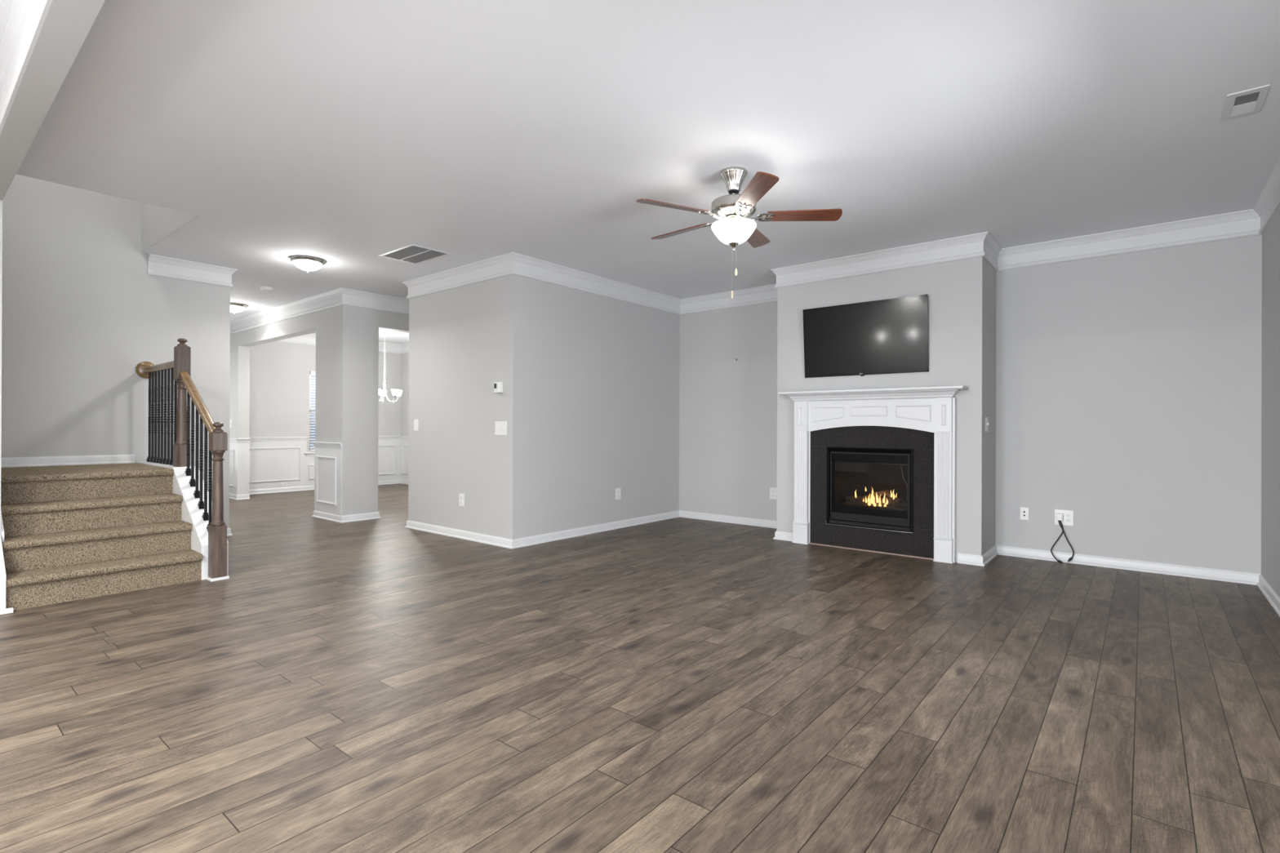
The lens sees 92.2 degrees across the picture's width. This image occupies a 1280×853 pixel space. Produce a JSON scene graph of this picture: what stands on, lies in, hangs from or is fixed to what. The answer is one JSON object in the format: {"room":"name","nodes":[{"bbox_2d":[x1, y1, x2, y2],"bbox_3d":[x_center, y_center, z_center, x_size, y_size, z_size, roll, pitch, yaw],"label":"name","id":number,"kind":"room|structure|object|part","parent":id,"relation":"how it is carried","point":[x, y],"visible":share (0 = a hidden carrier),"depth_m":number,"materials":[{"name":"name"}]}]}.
{"room":"living room","nodes":[
{"label":"living room","id":0,"kind":"room"},
{"bbox_2d":[0,0,197,533],"bbox_3d":[-1.788,-1.283,2.605,7.265,4.611,1.157,0,0,39],"label":"wall","id":1,"kind":"structure","parent":0,"point":[67,24],"depth_m":2.42,"materials":[{"name":"paint"}]},
{"bbox_2d":[0,0,53,134],"bbox_3d":[-2.076,-1.368,2.078,7.043,0.168,0.045,0,0,39],"label":"trim","id":2,"kind":"structure","parent":1,"relation":"attached to","point":[25,20],"depth_m":2.23,"materials":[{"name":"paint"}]},
{"bbox_2d":[402,155,1279,315],"bbox_3d":[-0.257,-1.359,4.389,7.158,0.168,5.636,0,0,39],"label":"trim","id":3,"kind":"structure","parent":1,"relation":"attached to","point":[1251,222],"depth_m":4.96,"materials":[{"name":"paint"}]},
{"bbox_2d":[0,174,230,531],"bbox_3d":[-4.349,-1.246,5.130,0.104,4.524,1.597,0,0,39],"label":"wall","id":4,"kind":"structure","parent":0,"point":[82,307],"depth_m":4.96,"materials":[{"name":"paint"}]},
{"bbox_2d":[0,454,135,467],"bbox_3d":[-4.525,0.274,4.819,0.023,0.073,0.903,0,0,39],"label":"baseboard","id":5,"kind":"structure","parent":4,"relation":"attached to","point":[10,462],"depth_m":4.84,"materials":[{"name":"paint"}]},
{"bbox_2d":[229,311,315,438],"bbox_3d":[-4.778,-0.219,7.943,3.035,2.473,0.144,0,0,39],"label":"wall","id":6,"kind":"structure","parent":0,"point":[241,342],"depth_m":8.48,"materials":[{"name":"paint"}]},
{"bbox_2d":[229,448,234,486],"bbox_3d":[-5.780,0.584,8.652,0.418,0.513,0.014,0,0,39],"label":"trim","id":7,"kind":"structure","parent":6,"relation":"attached to","point":[230,450],"depth_m":8.52,"materials":[{"name":"paint"}]},
{"bbox_2d":[229,442,249,494],"bbox_3d":[-5.718,0.622,8.706,0.616,0.787,0.149,0,0,39],"label":"trim","id":8,"kind":"structure","parent":6,"relation":"attached to","point":[242,450],"depth_m":8.52,"materials":[{"name":"paint"}]},
{"bbox_2d":[229,438,250,442],"bbox_3d":[-5.714,0.200,8.693,0.638,0.056,0.173,0,0,39],"label":"trim","id":9,"kind":"structure","parent":6,"relation":"attached to","point":[231,440],"depth_m":8.51,"materials":[{"name":"paint"}]},
{"bbox_2d":[230,287,408,333],"bbox_3d":[-3.737,-1.367,8.660,3.730,0.168,2.655,0,0,39],"label":"trim","id":10,"kind":"structure","parent":6,"relation":"attached to","point":[339,296],"depth_m":6.97,"materials":[{"name":"paint"}]},
{"bbox_2d":[249,341,400,452],"bbox_3d":[-5.513,-0.220,9.550,0.139,2.473,3.982,0,0,39],"label":"wall","id":11,"kind":"structure","parent":0,"point":[279,371],"depth_m":9.54,"materials":[{"name":"paint"}]},
{"bbox_2d":[249,447,301,483],"bbox_3d":[-5.573,0.588,9.350,0.014,0.518,0.797,0,0,39],"label":"trim","id":12,"kind":"structure","parent":11,"relation":"attached to","point":[264,448],"depth_m":9.45,"materials":[{"name":"paint"}]},
{"bbox_2d":[249,436,307,441],"bbox_3d":[-5.578,0.201,9.341,0.026,0.056,1.009,0,0,39],"label":"trim","id":13,"kind":"structure","parent":11,"relation":"attached to","point":[291,438],"depth_m":9.42,"materials":[{"name":"paint"}]},
{"bbox_2d":[279,482,287,486],"bbox_3d":[-5.483,0.898,9.466,0.008,0.057,0.109,0,0,39],"label":"wall outlet","id":14,"kind":"object","parent":11,"relation":"attached to","point":[281,484],"visible":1,"depth_m":9.46,"materials":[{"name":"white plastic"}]},
{"bbox_2d":[304,375,315,456],"bbox_3d":[-5.008,-0.194,10.101,0.117,1.348,0.966,0,0,39],"label":"window","id":15,"kind":"structure","parent":11,"relation":"in","point":[308,454],"depth_m":9.82,"materials":[{"name":"paint"}]},
{"bbox_3d":[-4.983,0.450,10.079,0.048,0.061,0.966,0,0,39],"label":"sill","id":16,"kind":"part","parent":15,"relation":"part of","materials":[{"name":"paint"}]},
{"bbox_2d":[309,371,315,450],"bbox_3d":[-5.002,-0.238,10.097,0.050,1.260,0.792,0,0,39],"label":"window blind","id":17,"kind":"object","parent":15,"relation":"attached to","point":[311,373],"visible":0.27,"depth_m":9.82,"materials":[{"name":"white plastic"}]},
{"bbox_2d":[308,464,314,479],"bbox_3d":[-4.983,0.733,10.071,0.014,0.235,0.818,0,0,39],"label":"trim","id":18,"kind":"structure","parent":11,"relation":"attached to","point":[309,465],"depth_m":9.76,"materials":[{"name":"paint"}]},
{"bbox_2d":[229,479,408,500],"bbox_3d":[-3.772,0.986,8.775,3.542,0.073,2.758,0,0,39],"label":"baseboard","id":19,"kind":"structure","parent":11,"relation":"attached to","point":[253,491],"depth_m":9.46,"materials":[{"name":"paint"}]},
{"bbox_2d":[249,439,408,489],"bbox_3d":[-3.718,0.629,8.840,3.542,0.787,2.592,0,0,39],"label":"wainscoting","id":20,"kind":"structure","parent":11,"relation":"attached to","point":[271,464],"depth_m":9.55,"materials":[{"name":"paint"}]},
{"bbox_2d":[377,444,395,475],"bbox_3d":[-4.490,0.594,10.673,0.014,0.509,0.512,0,0,39],"label":"trim","id":21,"kind":"structure","parent":11,"relation":"attached to","point":[393,446],"depth_m":10.86,"materials":[{"name":"paint"}]},
{"bbox_2d":[377,435,408,439],"bbox_3d":[-3.116,0.211,9.574,3.542,0.056,0.696,0,0,39],"label":"trim","id":22,"kind":"structure","parent":11,"relation":"attached to","point":[379,437],"depth_m":10.81,"materials":[{"name":"paint"}]},
{"bbox_2d":[315,304,408,515],"bbox_3d":[-2.406,-0.210,7.931,0.650,2.473,3.132,0,0,39],"label":"wall pillar","id":23,"kind":"structure","parent":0,"point":[347,396],"depth_m":6.68,"materials":[{"name":"paint"}]},
{"bbox_2d":[315,455,336,505],"bbox_3d":[-3.429,0.591,6.726,0.463,0.513,0.014,0,0,39],"label":"trim","id":24,"kind":"structure","parent":23,"relation":"attached to","point":[317,456],"depth_m":6.76,"materials":[{"name":"paint"}]},
{"bbox_2d":[311,441,342,448],"bbox_3d":[-3.371,0.207,6.774,0.677,0.056,0.173,0,0,39],"label":"trim","id":25,"kind":"structure","parent":23,"relation":"attached to","point":[335,445],"depth_m":6.69,"materials":[{"name":"paint"}]},
{"bbox_2d":[314,446,342,515],"bbox_3d":[-3.360,0.628,6.774,0.655,0.787,0.149,0,0,39],"label":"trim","id":26,"kind":"structure","parent":23,"relation":"attached to","point":[326,466],"depth_m":6.70,"materials":[{"name":"paint"}]},
{"bbox_2d":[311,510,381,523],"bbox_3d":[-3.277,0.986,6.871,0.696,0.073,0.440,0,0,39],"label":"baseboard","id":27,"kind":"structure","parent":23,"relation":"attached to","point":[368,516],"depth_m":6.67,"materials":[{"name":"paint"}]},
{"bbox_2d":[400,352,408,435],"bbox_3d":[-2.900,-0.209,9.915,3.720,2.473,0.104,0,0,39],"label":"wall","id":28,"kind":"structure","parent":0,"point":[404,357],"depth_m":10.87,"materials":[{"name":"paint"}]},
{"bbox_2d":[276,333,408,353],"bbox_3d":[-3.729,-1.366,8.820,3.542,0.168,2.649,0,0,39],"label":"trim","id":29,"kind":"structure","parent":28,"relation":"attached to","point":[309,339],"depth_m":10.66,"materials":[{"name":"paint"}]},
{"bbox_2d":[401,444,408,474],"bbox_3d":[-3.980,0.596,10.713,0.592,0.509,0.014,0,0,39],"label":"trim","id":30,"kind":"structure","parent":28,"relation":"attached to","point":[402,473],"depth_m":10.89,"materials":[{"name":"paint"}]},
{"bbox_2d":[408,274,679,539],"bbox_3d":[-0.942,-0.206,6.626,1.635,2.473,2.398,0,0,39],"label":"wall","id":31,"kind":"structure","parent":0,"point":[588,402],"depth_m":5.76,"materials":[{"name":"paint"}]},
{"bbox_2d":[413,419,418,431],"bbox_3d":[-2.227,-0.008,6.118,0.078,0.114,0.016,0,0,39],"label":"light switch","id":32,"kind":"object","parent":31,"relation":"attached to","point":[415,421],"visible":1,"depth_m":6.11,"materials":[{"name":"white plastic"}]},
{"bbox_2d":[458,493,464,506],"bbox_3d":[-1.631,0.677,5.631,0.078,0.113,0.008,0,0,39],"label":"wall outlet","id":33,"kind":"object","parent":31,"relation":"attached to","point":[461,496],"visible":1,"depth_m":5.63,"materials":[{"name":"white plastic"}]},
{"bbox_2d":[493,382,502,392],"bbox_3d":[-1.212,-0.329,5.270,0.076,0.090,0.044,0,0,39],"label":"thermostat","id":34,"kind":"object","parent":31,"relation":"attached to","point":[498,386],"visible":1,"depth_m":5.25,"materials":[{"name":"white plastic"}]},
{"bbox_2d":[494,421,506,435],"bbox_3d":[-1.195,0.021,5.272,0.157,0.118,0.016,0,0,39],"label":"light switch","id":35,"kind":"object","parent":31,"relation":"attached to","point":[500,427],"visible":1,"depth_m":5.27,"materials":[{"name":"white plastic"}]},
{"bbox_2d":[615,488,621,499],"bbox_3d":[-0.219,0.686,6.215,0.008,0.114,0.078,0,0,39],"label":"wall outlet","id":36,"kind":"object","parent":31,"relation":"attached to","point":[618,491],"visible":1,"depth_m":6.21,"materials":[{"name":"white plastic"}]},
{"bbox_2d":[0,483,1279,852],"bbox_3d":[-3.057,1.107,3.961,11.484,0.174,10.266,0,0,39],"label":"floor","id":37,"kind":"structure","parent":0,"point":[677,685],"depth_m":2.33,"materials":[{"name":"laminate"}]},
{"bbox_2d":[0,461,228,614],"bbox_3d":[-3.813,0.660,4.276,1.798,0.718,1.154,0,0,39],"label":"staircase","id":38,"kind":"structure","parent":37,"relation":"on","point":[119,513],"depth_m":3.92,"materials":[{"name":"carpet"}]},
{"bbox_2d":[135,337,229,582],"bbox_3d":[-3.485,0.182,4.650,1.845,1.674,0.146,0,0,39],"label":"stair railing","id":39,"kind":"object","parent":38,"relation":"on","point":[179,370],"visible":0.98,"depth_m":4.48,"materials":[{"name":"brown wood"}]},
{"bbox_3d":[-3.810,-0.473,4.924,0.922,0.053,0.052,0,0,39],"label":"handrail","id":40,"kind":"part","parent":39,"relation":"part of","materials":[{"name":"brown wood"}]},
{"bbox_3d":[-3.426,-0.171,4.608,0.084,0.967,0.084,0,0,39],"label":"newel post","id":41,"kind":"part","parent":39,"relation":"part of","materials":[{"name":"brown wood"}]},
{"bbox_3d":[-3.118,-0.157,4.356,0.722,0.505,0.052,0,0,39],"label":"handrail","id":42,"kind":"part","parent":39,"relation":"part of","materials":[{"name":"brown wood"}]},
{"bbox_3d":[-2.812,0.488,4.102,0.084,1.027,0.084,0,0,39],"label":"newel post","id":43,"kind":"part","parent":39,"relation":"part of","materials":[{"name":"brown wood"}]},
{"bbox_2d":[809,426,933,559],"bbox_3d":[2.011,0.520,5.250,1.015,1.040,0.409,0,0,39],"label":"fireplace","id":44,"kind":"object","parent":37,"relation":"on","point":[872,487],"visible":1,"depth_m":5.16,"materials":[{"name":"black stone"}]},
{"bbox_2d":[827,448,911,453],"bbox_3d":[1.894,0.207,5.111,0.677,0.030,0.044,0,0,39],"label":"hood","id":45,"kind":"object","parent":44,"relation":"attached to","point":[830,451],"depth_m":5.10,"materials":[{"name":"black metal"}]},
{"bbox_3d":[1.902,0.515,5.122,0.712,0.666,0.042,0,0,39],"label":"frame","id":46,"kind":"part","parent":44,"relation":"part of","materials":[{"name":"black metal"}]},
{"bbox_3d":[1.904,0.774,5.130,0.626,0.065,0.024,0,0,39],"label":"panel","id":47,"kind":"part","parent":44,"relation":"part of","materials":[{"name":"black metal"}]},
{"bbox_3d":[1.911,0.489,5.129,0.639,0.501,0.017,0,0,39],"label":"frame","id":48,"kind":"part","parent":44,"relation":"part of","materials":[{"name":"black metal"}]},
{"bbox_3d":[1.904,0.514,5.124,0.656,0.586,0.026,0,0,39],"label":"door frame","id":49,"kind":"part","parent":44,"relation":"part of","materials":[{"name":"black metal"}]},
{"bbox_2d":[0,0,1279,343],"bbox_3d":[-3.047,-1.562,3.964,11.484,0.218,10.266,0,0,39],"label":"ceiling","id":50,"kind":"structure","parent":0,"point":[344,134],"depth_m":2.96,"materials":[{"name":"paint"}]},
{"bbox_2d":[230,302,248,313],"bbox_3d":[-4.872,-1.400,7.392,0.287,0.112,0.287,0,0,39],"label":"ceiling light","id":51,"kind":"object","parent":50,"relation":"attached to","point":[234,307],"visible":0.69,"depth_m":7.34,"materials":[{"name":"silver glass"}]},
{"bbox_2d":[259,286,274,291],"bbox_3d":[-3.921,-1.436,6.473,0.132,0.036,0.132,0,0,39],"label":"smoke detector","id":52,"kind":"object","parent":50,"relation":"attached to","point":[263,288],"visible":1,"depth_m":6.44,"materials":[{"name":"white plastic"}]},
{"bbox_2d":[288,255,326,272],"bbox_3d":[-2.901,-1.395,5.378,0.287,0.112,0.287,0,0,39],"label":"ceiling light","id":53,"kind":"object","parent":50,"relation":"attached to","point":[305,263],"visible":1,"depth_m":5.30,"materials":[{"name":"white glass"}]},
{"bbox_2d":[378,329,402,402],"bbox_3d":[-3.637,-0.896,8.814,0.499,1.108,0.488,0,0,39],"label":"chandelier","id":54,"kind":"object","parent":50,"relation":"hanging from","point":[396,393],"visible":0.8,"depth_m":8.80,"materials":[{"name":"silver metal"}]},
{"bbox_3d":[-3.649,-1.029,8.805,0.017,0.793,0.017,0,0,-6],"label":"chain","id":55,"kind":"part","parent":54,"relation":"part of","materials":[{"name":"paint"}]},
{"bbox_3d":[-3.466,-0.472,8.717,0.111,0.089,0.111,0,0,39],"label":"lamp shade","id":56,"kind":"part","parent":54,"relation":"part of","materials":[{"name":"white glass"}]},
{"bbox_3d":[-3.512,-0.471,8.954,0.111,0.089,0.111,0,0,39],"label":"lamp shade","id":57,"kind":"part","parent":54,"relation":"part of","materials":[{"name":"white glass"}]},
{"bbox_2d":[377,244,451,264],"bbox_3d":[-1.905,-1.445,5.203,0.535,0.005,0.362,0,0,39],"label":"ceiling vent","id":58,"kind":"object","parent":50,"relation":"in","point":[414,254],"visible":1,"depth_m":5.19,"materials":[{"name":"metal"}]},
{"bbox_3d":[-1.954,-1.445,5.144,0.483,0.004,0.145,0,0,39],"label":"louvre panel","id":59,"kind":"part","parent":58,"relation":"part of","materials":[{"name":"metal"}]},
{"bbox_3d":[-1.852,-1.445,5.269,0.483,0.004,0.135,0,0,39],"label":"louvre panel","id":60,"kind":"part","parent":58,"relation":"part of","materials":[{"name":"metal"}]},
{"bbox_2d":[635,166,842,298],"bbox_3d":[0.508,-1.081,3.534,1.107,0.720,1.141,0,0,39],"label":"ceiling fan","id":61,"kind":"object","parent":50,"relation":"hanging from","point":[733,228],"visible":1,"depth_m":3.43,"materials":[{"name":"brown wood"}]},
{"bbox_3d":[0.181,-1.185,3.326,0.420,0.007,0.115,0,13,-25],"label":"blade","id":62,"kind":"part","parent":61,"relation":"part of","materials":[{"name":"brown wood"}]},
{"bbox_3d":[0.248,-1.185,3.759,0.420,0.007,0.115,0,13,43],"label":"blade","id":63,"kind":"part","parent":61,"relation":"part of","materials":[{"name":"brown wood"}]},
{"bbox_3d":[0.531,-1.085,3.493,0.255,0.110,0.255,0,0,39],"label":"lamp shade","id":64,"kind":"part","parent":61,"relation":"part of","materials":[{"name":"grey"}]},
{"bbox_3d":[0.541,-0.970,3.467,0.004,0.170,0.004,0,0,-28],"label":"pull chain","id":65,"kind":"part","parent":61,"relation":"part of","materials":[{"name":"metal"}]},
{"bbox_3d":[0.582,-1.184,3.108,0.115,0.007,0.420,13,-2,-7],"label":"blade","id":66,"kind":"part","parent":61,"relation":"part of","materials":[{"name":"brown wood"}]},
{"bbox_3d":[0.707,-1.183,3.840,0.115,0.007,0.420,-14,-7,26],"label":"blade","id":67,"kind":"part","parent":61,"relation":"part of","materials":[{"name":"brown wood"}]},
{"bbox_3d":[0.919,-1.183,3.464,0.420,0.007,0.115,0,-13,4],"label":"blade","id":68,"kind":"part","parent":61,"relation":"part of","materials":[{"name":"brown wood"}]},
{"bbox_2d":[1220,84,1270,119],"bbox_3d":[2.680,-1.431,2.732,0.135,0.005,0.276,0,0,39],"label":"ceiling vent","id":69,"kind":"object","parent":50,"relation":"in","point":[1251,100],"visible":1,"depth_m":2.72,"materials":[{"name":"metal"}]},
{"bbox_2d":[776,256,995,562],"bbox_3d":[2.081,-0.196,5.341,1.671,2.473,0.554,0,0,39],"label":"wall","id":70,"kind":"structure","parent":0,"point":[962,293],"depth_m":4.81,"materials":[{"name":"paint"}]},
{"bbox_2d":[802,293,928,377],"bbox_3d":[1.852,-0.720,5.133,1.028,0.607,0.060,0,0,39],"label":"television","id":71,"kind":"object","parent":70,"relation":"attached to","point":[889,335],"visible":1,"depth_m":5.10,"materials":[{"name":"black plastic"}]},
{"bbox_2d":[777,385,968,564],"bbox_3d":[1.848,0.371,5.054,1.482,1.337,0.179,0,0,39],"label":"fireplace mantel","id":72,"kind":"object","parent":70,"relation":"attached to","point":[928,409],"visible":1,"depth_m":4.95,"materials":[{"name":"paint"}]},
{"bbox_3d":[1.417,-0.086,5.437,0.044,0.161,0.006,0,0,39],"label":"raised panel","id":73,"kind":"part","parent":72,"relation":"part of","materials":[{"name":"paint"}]},
{"bbox_3d":[1.619,-0.098,5.297,0.276,0.133,0.007,0,0,39],"label":"raised panel","id":74,"kind":"part","parent":72,"relation":"part of","materials":[{"name":"paint"}]},
{"bbox_3d":[1.886,-0.122,5.079,0.303,0.084,0.007,0,0,39],"label":"raised panel","id":75,"kind":"part","parent":72,"relation":"part of","materials":[{"name":"paint"}]},
{"bbox_2d":[777,385,968,395],"bbox_3d":[1.851,-0.286,5.055,1.482,0.023,0.179,0,0,39],"label":"shelf","id":76,"kind":"object","parent":72,"relation":"attached to","point":[936,389],"depth_m":4.90,"materials":[{"name":"paint"}]},
{"bbox_3d":[1.872,-0.246,5.079,1.376,0.057,0.114,0,0,39],"label":"crown moulding","id":77,"kind":"part","parent":72,"relation":"part of","materials":[{"name":"paint"}]},
{"bbox_3d":[2.154,-0.097,4.859,0.268,0.133,0.007,0,0,39],"label":"raised panel","id":78,"kind":"part","parent":72,"relation":"part of","materials":[{"name":"paint"}]},
{"bbox_3d":[2.316,-0.083,4.701,0.033,0.161,0.006,0,0,39],"label":"raised panel","id":79,"kind":"part","parent":72,"relation":"part of","materials":[{"name":"paint"}]},
{"bbox_2d":[985,417,988,431],"bbox_3d":[2.667,-0.010,4.726,0.016,0.110,0.083,0,0,39],"label":"light switch","id":80,"kind":"object","parent":70,"relation":"attached to","point":[986,418],"visible":1,"depth_m":4.71,"materials":[{"name":"white plastic"}]},
{"bbox_2d":[679,235,1262,573],"bbox_3d":[1.274,-0.198,6.428,7.576,2.473,0.104,0,0,39],"label":"wall","id":81,"kind":"structure","parent":0,"point":[1128,385],"depth_m":4.59,"materials":[{"name":"paint"}]},
{"bbox_2d":[404,510,792,548],"bbox_3d":[-0.214,0.997,6.216,3.332,0.073,2.740,0,0,39],"label":"baseboard","id":82,"kind":"structure","parent":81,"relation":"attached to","point":[468,535],"depth_m":5.91,"materials":[{"name":"paint"}]},
{"bbox_2d":[769,487,777,499],"bbox_3d":[1.359,0.689,6.281,0.078,0.118,0.008,0,0,39],"label":"wall outlet","id":83,"kind":"object","parent":81,"relation":"attached to","point":[773,491],"visible":1,"depth_m":6.28,"materials":[{"name":"white plastic"}]},
{"bbox_2d":[1020,506,1028,519],"bbox_3d":[3.053,0.697,4.892,0.059,0.099,0.010,0,0,39],"label":"cable jack","id":84,"kind":"object","parent":81,"relation":"attached to","point":[1024,511],"visible":1,"depth_m":4.89,"materials":[{"name":"white plastic"}]},
{"bbox_2d":[1054,509,1073,525],"bbox_3d":[3.255,0.704,4.729,0.119,0.118,0.008,0,0,39],"label":"wall outlet","id":85,"kind":"object","parent":81,"relation":"attached to","point":[1068,515],"visible":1,"depth_m":4.72,"materials":[{"name":"white plastic"}]},
{"bbox_2d":[1050,513,1074,563],"bbox_3d":[3.226,0.857,4.704,0.119,0.370,0.099,0,0,-2],"label":"power cable","id":86,"kind":"object","parent":85,"relation":"hanging from","point":[1059,516],"visible":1,"depth_m":4.71,"materials":[{"name":"black plastic"}]},
{"bbox_3d":[3.197,0.876,4.727,0.067,0.305,0.064,0,0,-21],"label":"cord","id":87,"kind":"part","parent":86,"relation":"part of","materials":[{"name":"black rubber"}]},
{"bbox_3d":[3.252,0.861,4.694,0.017,0.275,0.093,0,0,-41],"label":"cord","id":88,"kind":"part","parent":86,"relation":"part of","materials":[{"name":"black rubber"}]},
{"bbox_2d":[1261,205,1279,596],"bbox_3d":[1.082,-0.206,0.297,0.104,2.473,9.834,0,0,39],"label":"wall","id":89,"kind":"structure","parent":0,"point":[1270,357],"depth_m":3.74,"materials":[{"name":"paint"}]},
{"bbox_2d":[957,544,1279,617],"bbox_3d":[1.630,0.999,2.390,1.694,0.073,5.684,0,0,39],"label":"baseboard","id":90,"kind":"structure","parent":89,"relation":"attached to","point":[1248,578],"depth_m":4.45,"materials":[{"name":"paint"}]},
{"bbox_3d":[-5.378,-0.222,6.934,3.771,2.473,0.104,0,0,39],"label":"wall","id":91,"kind":"structure","parent":0,"visible":0},
{"bbox_2d":[147,253,237,288],"bbox_3d":[-5.388,-1.375,6.649,3.729,0.168,0.656,0,0,39],"label":"trim","id":92,"kind":"structure","parent":91,"relation":"attached to","point":[157,265],"depth_m":5.46,"materials":[{"name":"paint"}]},
{"bbox_2d":[226,528,232,536],"bbox_3d":[-5.344,0.978,6.673,3.637,0.073,0.501,0,0,39],"label":"baseboard","id":93,"kind":"structure","parent":91,"relation":"attached to","point":[228,530],"depth_m":5.70,"materials":[{"name":"paint"}]}
]}

